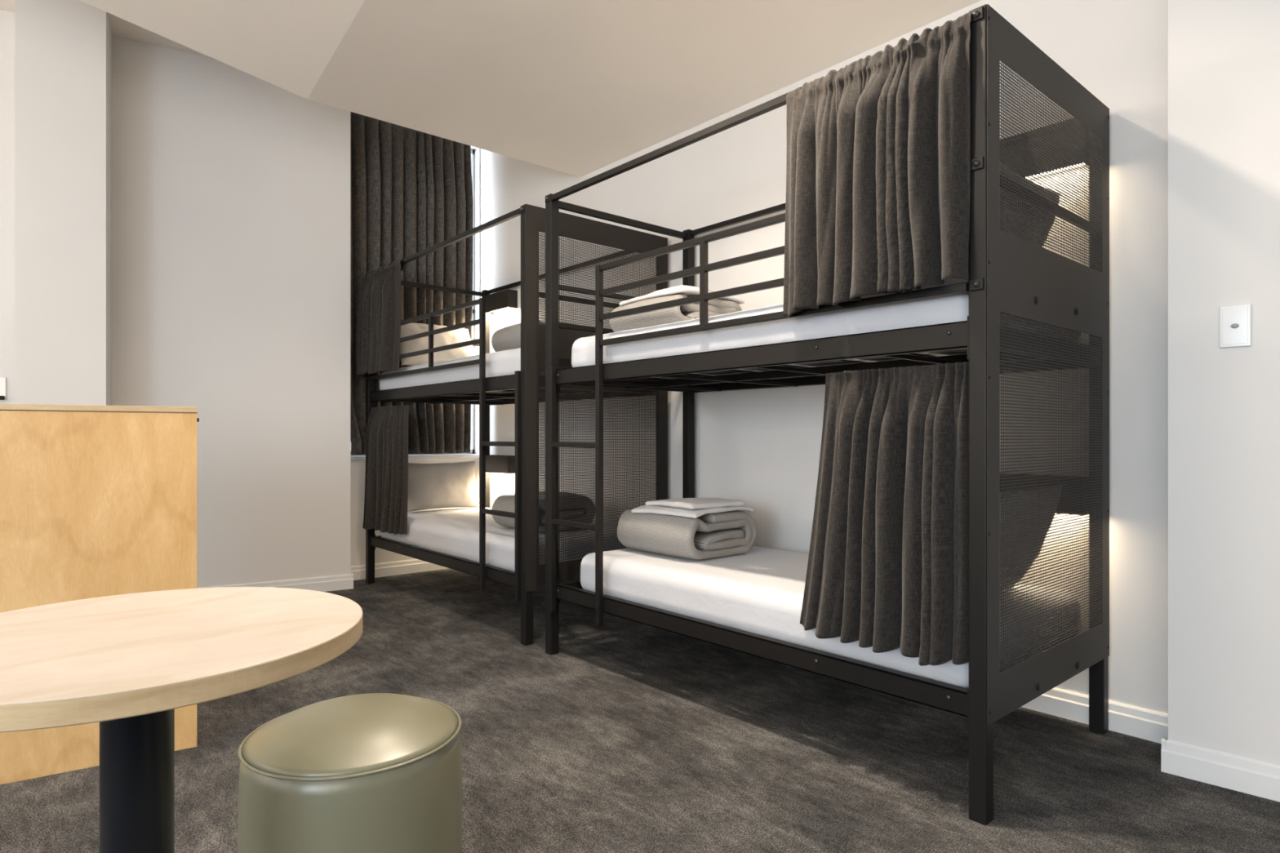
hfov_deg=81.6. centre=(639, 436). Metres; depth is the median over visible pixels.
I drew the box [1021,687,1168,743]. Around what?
baseboard
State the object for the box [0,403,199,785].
base cabinet
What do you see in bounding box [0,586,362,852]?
round table
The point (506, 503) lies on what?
duvet
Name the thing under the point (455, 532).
mattress
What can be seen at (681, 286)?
folded towel
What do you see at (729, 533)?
duvet
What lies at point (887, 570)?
curtain
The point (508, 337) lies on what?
duvet
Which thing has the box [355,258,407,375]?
curtain
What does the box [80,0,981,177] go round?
ceiling
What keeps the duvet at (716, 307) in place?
on the mattress at (952, 308)
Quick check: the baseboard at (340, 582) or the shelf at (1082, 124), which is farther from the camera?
the baseboard at (340, 582)
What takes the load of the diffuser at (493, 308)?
attached to the reading lamp at (505, 299)
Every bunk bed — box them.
[364,204,667,645]
[545,4,1109,825]
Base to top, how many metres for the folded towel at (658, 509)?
0.045 m
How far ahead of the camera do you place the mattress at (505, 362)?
4.33 m
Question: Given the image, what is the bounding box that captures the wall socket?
[0,377,6,399]
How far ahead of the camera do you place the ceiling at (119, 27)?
4.37 m
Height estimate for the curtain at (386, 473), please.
0.855 m
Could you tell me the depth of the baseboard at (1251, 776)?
2.20 m
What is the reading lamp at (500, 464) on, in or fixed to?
attached to the wall at (760, 448)
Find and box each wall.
[0,8,350,587]
[350,146,480,566]
[480,0,1168,714]
[1168,0,1279,765]
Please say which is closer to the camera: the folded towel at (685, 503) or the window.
the folded towel at (685, 503)
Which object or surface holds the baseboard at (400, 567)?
attached to the wall at (357, 468)
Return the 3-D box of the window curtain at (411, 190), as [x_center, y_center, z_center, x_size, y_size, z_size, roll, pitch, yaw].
[-1.710,-1.114,5.580,1.021,2.488,0.134,0,0,-41]
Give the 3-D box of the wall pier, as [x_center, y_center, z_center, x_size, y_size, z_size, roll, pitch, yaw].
[-3.212,-0.668,4.150,0.391,3.420,0.360,0,0,-31]
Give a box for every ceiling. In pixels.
[0,0,209,57]
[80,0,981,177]
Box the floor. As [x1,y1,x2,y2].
[0,568,1279,852]
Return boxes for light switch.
[1219,303,1251,347]
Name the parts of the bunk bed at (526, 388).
post, rail, rail, rail, canopy rail, curtain rail, post, post, canopy rail, rail, panel, rail, post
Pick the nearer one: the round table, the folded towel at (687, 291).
the round table
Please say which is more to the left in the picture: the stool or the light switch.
the stool
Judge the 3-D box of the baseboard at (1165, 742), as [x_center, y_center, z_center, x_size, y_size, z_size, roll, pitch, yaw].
[1.726,0.992,2.389,0.258,0.100,0.016,0,0,-41]
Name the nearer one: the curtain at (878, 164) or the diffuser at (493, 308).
the curtain at (878, 164)
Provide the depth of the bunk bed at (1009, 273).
2.32 m
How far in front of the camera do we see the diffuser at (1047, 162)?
2.74 m
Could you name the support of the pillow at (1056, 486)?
on the mattress at (760, 591)
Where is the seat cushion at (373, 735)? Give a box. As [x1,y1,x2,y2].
[241,693,458,777]
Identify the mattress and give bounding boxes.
[379,347,544,390]
[379,506,626,572]
[571,274,1078,378]
[580,545,1078,688]
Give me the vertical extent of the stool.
0.482 m
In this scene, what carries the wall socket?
attached to the wall at (231, 185)
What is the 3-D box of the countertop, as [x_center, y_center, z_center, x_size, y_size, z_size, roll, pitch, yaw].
[-2.121,-0.089,2.365,1.206,0.019,0.484,0,0,-33]
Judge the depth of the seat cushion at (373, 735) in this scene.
1.43 m
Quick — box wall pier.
[14,0,111,405]
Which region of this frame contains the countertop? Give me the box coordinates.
[0,403,197,413]
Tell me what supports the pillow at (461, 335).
on the mattress at (505, 362)
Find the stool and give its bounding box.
[237,693,462,852]
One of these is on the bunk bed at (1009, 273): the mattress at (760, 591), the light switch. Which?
the mattress at (760, 591)
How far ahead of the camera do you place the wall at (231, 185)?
4.72 m
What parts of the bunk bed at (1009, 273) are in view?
post, rail, canopy rail, rail, post, curtain rail, rail, rail, canopy rail, rail, post, rail, panel, post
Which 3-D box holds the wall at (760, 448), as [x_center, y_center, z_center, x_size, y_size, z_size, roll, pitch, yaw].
[1.061,-0.718,3.461,0.150,3.520,7.420,0,0,-41]
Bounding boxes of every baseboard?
[196,573,353,591]
[350,559,448,580]
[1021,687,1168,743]
[1160,737,1279,802]
[1163,737,1168,749]
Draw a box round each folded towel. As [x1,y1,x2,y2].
[619,287,744,306]
[631,505,753,518]
[644,497,744,509]
[647,284,717,294]
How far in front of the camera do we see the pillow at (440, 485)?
5.42 m
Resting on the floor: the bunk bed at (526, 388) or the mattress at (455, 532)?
the bunk bed at (526, 388)
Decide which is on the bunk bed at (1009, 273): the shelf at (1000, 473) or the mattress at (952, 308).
the mattress at (952, 308)
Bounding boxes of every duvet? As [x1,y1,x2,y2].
[491,320,577,351]
[491,491,595,533]
[608,293,742,332]
[617,509,756,559]
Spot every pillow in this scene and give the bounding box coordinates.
[400,323,477,365]
[407,461,479,511]
[967,162,1060,274]
[1000,485,1060,590]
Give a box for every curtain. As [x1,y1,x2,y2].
[350,111,473,454]
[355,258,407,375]
[362,404,408,534]
[782,12,972,317]
[800,361,968,666]
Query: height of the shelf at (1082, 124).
0.135 m
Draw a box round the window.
[350,149,474,455]
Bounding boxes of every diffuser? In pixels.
[491,306,510,311]
[1025,162,1083,178]
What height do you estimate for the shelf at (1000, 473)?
0.135 m
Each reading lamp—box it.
[484,288,517,314]
[485,454,515,473]
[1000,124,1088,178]
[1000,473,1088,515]
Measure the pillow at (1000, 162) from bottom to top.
0.369 m
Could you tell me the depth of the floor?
2.35 m
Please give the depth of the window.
6.09 m
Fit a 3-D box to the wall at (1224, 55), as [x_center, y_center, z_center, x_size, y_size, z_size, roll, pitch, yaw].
[2.526,-0.368,1.494,0.268,2.820,2.393,0,0,-41]
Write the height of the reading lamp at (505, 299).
0.135 m

